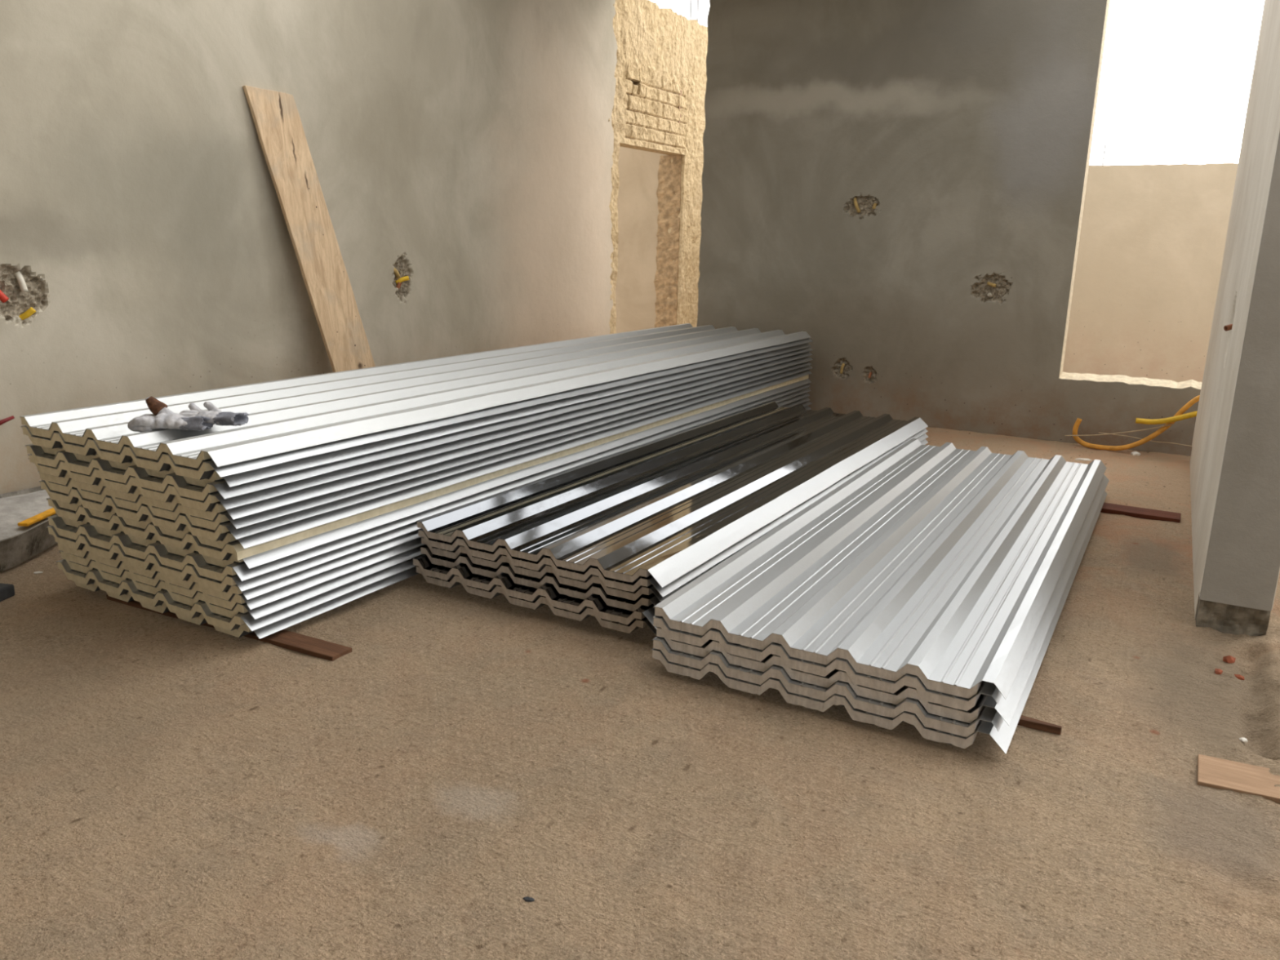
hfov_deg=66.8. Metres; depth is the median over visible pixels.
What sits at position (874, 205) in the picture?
stub
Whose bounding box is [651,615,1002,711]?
corrugated panel
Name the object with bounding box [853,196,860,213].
stub
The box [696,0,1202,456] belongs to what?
wall
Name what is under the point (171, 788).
floor
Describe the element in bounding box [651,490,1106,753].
corrugated panel
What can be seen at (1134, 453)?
chip
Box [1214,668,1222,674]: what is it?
fragment
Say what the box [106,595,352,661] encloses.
wooden lath
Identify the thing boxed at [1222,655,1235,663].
fragment
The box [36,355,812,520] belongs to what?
corrugated panel
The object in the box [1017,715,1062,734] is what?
wooden lath
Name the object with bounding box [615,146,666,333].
wall
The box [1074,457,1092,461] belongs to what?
chip
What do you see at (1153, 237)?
wall
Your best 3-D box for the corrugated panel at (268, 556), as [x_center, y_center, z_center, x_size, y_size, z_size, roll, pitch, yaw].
[-0.420,-0.317,5.500,1.057,0.063,5.155,9,16,28]
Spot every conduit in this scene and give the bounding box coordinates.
[1072,395,1199,450]
[1135,410,1197,424]
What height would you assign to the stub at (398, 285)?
0.058 m
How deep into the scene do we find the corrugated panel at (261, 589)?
3.35 m
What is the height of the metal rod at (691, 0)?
0.550 m
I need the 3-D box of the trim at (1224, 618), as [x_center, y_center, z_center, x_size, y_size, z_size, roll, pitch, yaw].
[2.170,0.491,3.576,0.219,0.175,0.315,9,16,28]
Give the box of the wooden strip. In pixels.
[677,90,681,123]
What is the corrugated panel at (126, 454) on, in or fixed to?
on the corrugated panel at (246, 477)
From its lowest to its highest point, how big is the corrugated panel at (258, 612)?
0.063 m
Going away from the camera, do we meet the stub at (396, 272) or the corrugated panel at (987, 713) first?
the corrugated panel at (987, 713)
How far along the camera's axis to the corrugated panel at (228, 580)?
3.34 m
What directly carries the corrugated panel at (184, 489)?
on the corrugated panel at (95, 477)
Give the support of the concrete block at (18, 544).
on the floor
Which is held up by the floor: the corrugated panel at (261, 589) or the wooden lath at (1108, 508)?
the wooden lath at (1108, 508)
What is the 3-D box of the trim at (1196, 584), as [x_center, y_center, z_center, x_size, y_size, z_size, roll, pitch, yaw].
[2.880,0.167,4.860,0.200,0.135,3.100,9,16,27]
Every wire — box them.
[1065,423,1174,435]
[1098,431,1191,446]
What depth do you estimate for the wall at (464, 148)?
5.42 m
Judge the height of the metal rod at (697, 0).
0.550 m
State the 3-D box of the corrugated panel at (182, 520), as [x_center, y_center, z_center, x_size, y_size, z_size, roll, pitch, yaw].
[-0.427,-0.413,5.464,1.058,0.063,5.200,9,16,28]
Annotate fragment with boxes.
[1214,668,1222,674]
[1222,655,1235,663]
[1234,674,1244,679]
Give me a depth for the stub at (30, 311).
4.21 m
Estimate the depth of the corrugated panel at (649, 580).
3.52 m
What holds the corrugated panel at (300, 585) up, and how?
on the corrugated panel at (258, 612)
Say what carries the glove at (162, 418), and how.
on the corrugated panel at (287, 415)
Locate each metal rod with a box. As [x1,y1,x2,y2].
[689,0,691,19]
[697,0,698,21]
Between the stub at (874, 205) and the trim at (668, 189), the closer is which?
the stub at (874, 205)
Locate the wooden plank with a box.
[1197,754,1279,804]
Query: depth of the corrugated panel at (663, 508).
4.21 m
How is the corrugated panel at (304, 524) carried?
on the corrugated panel at (235, 548)
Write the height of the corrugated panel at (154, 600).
0.063 m
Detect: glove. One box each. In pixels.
[127,395,213,431]
[178,401,249,426]
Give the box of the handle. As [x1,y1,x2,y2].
[0,415,14,425]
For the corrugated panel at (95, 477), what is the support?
on the corrugated panel at (245, 510)
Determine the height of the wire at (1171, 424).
0.152 m
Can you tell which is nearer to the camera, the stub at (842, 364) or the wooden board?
the wooden board
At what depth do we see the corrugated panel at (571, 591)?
3.45 m
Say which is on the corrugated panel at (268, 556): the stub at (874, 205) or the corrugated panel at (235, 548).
the corrugated panel at (235, 548)
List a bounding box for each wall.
[0,0,707,493]
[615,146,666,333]
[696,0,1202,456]
[1062,163,1238,382]
[1191,0,1279,609]
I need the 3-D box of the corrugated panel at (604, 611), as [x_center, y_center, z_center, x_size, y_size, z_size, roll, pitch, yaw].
[0.466,0.052,4.917,1.070,0.060,3.496,9,16,29]
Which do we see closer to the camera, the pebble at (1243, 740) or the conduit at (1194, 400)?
the pebble at (1243, 740)
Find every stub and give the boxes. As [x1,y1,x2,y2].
[0,289,8,302]
[13,271,28,292]
[19,306,35,319]
[393,267,400,278]
[395,275,408,284]
[395,282,401,288]
[840,363,844,373]
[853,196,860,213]
[872,203,877,208]
[986,281,996,287]
[1223,324,1232,331]
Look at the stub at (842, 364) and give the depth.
7.48 m
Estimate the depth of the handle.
4.15 m
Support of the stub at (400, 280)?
attached to the wall at (464, 148)
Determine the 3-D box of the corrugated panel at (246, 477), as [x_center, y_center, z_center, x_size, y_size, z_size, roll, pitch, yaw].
[-0.438,-0.579,5.418,1.052,0.063,5.174,9,16,28]
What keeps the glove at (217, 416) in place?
on the corrugated panel at (287, 415)
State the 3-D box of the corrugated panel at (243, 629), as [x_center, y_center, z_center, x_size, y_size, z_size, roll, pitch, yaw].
[-0.415,-0.085,5.561,1.062,0.064,5.152,9,16,28]
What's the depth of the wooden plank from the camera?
2.50 m
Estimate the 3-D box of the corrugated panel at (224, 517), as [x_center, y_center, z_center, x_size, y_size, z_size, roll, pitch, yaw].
[-0.434,-0.444,5.444,1.063,0.063,5.165,9,16,28]
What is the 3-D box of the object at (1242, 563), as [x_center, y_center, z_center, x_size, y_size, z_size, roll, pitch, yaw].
[2.132,-1.096,3.042,0.218,3.168,0.011,9,16,27]
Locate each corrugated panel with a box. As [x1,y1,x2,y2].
[19,323,810,468]
[21,337,813,479]
[25,346,812,501]
[27,351,812,511]
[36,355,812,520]
[38,361,811,530]
[39,364,812,541]
[40,342,811,487]
[46,374,808,560]
[46,383,810,581]
[46,387,810,591]
[54,392,809,600]
[55,369,811,549]
[55,378,811,568]
[56,396,809,609]
[56,405,811,631]
[59,400,811,619]
[74,566,418,639]
[411,554,656,629]
[414,565,657,636]
[415,401,928,587]
[416,428,928,597]
[418,439,928,611]
[419,433,928,601]
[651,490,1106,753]
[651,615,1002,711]
[651,636,1004,737]
[653,438,1106,699]
[655,474,1109,725]
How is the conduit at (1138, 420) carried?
attached to the conduit at (1194, 400)
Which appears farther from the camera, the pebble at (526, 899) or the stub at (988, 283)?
the stub at (988, 283)
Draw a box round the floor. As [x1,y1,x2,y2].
[0,426,1279,959]
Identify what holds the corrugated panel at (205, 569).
on the corrugated panel at (228, 580)
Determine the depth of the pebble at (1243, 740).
2.71 m
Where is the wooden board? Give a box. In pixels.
[242,85,375,372]
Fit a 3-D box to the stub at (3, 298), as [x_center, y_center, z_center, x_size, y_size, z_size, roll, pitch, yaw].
[-2.708,-0.785,4.105,0.070,0.075,0.034,-1,14,-9]
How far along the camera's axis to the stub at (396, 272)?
6.10 m
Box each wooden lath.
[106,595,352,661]
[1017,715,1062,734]
[1100,502,1181,523]
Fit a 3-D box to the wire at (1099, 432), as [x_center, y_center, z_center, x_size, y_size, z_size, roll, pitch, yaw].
[3.362,-0.271,6.476,0.560,0.031,0.017,9,16,28]
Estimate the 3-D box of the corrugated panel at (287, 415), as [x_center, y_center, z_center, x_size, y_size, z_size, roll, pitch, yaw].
[-0.451,-0.643,5.392,1.054,0.062,5.202,9,16,28]
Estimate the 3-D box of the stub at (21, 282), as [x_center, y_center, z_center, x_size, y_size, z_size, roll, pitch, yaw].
[-2.665,-0.856,4.180,0.065,0.098,0.031,9,16,28]
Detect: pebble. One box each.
[522,896,534,902]
[1239,737,1247,742]
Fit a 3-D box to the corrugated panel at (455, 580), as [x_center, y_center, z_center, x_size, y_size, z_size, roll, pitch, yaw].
[0.470,0.086,4.926,1.070,0.061,3.473,9,16,29]
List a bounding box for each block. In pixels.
[0,486,57,571]
[0,582,14,601]
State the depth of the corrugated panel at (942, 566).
3.44 m
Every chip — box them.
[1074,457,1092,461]
[1130,451,1141,455]
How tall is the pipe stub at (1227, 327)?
0.038 m
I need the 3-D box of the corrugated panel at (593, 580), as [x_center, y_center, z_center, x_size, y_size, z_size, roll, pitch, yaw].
[0.491,-0.024,4.934,1.070,0.060,3.480,9,16,29]
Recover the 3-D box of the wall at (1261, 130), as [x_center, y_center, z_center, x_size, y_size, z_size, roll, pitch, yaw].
[2.900,-1.422,4.415,0.225,3.165,3.200,9,16,27]
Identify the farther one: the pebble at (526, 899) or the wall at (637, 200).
the wall at (637, 200)
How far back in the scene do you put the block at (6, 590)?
3.51 m
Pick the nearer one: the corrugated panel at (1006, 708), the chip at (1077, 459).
the corrugated panel at (1006, 708)
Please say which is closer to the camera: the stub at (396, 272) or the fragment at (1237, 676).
the fragment at (1237, 676)
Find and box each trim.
[653,155,681,328]
[1189,449,1199,618]
[1195,598,1271,635]
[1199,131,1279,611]

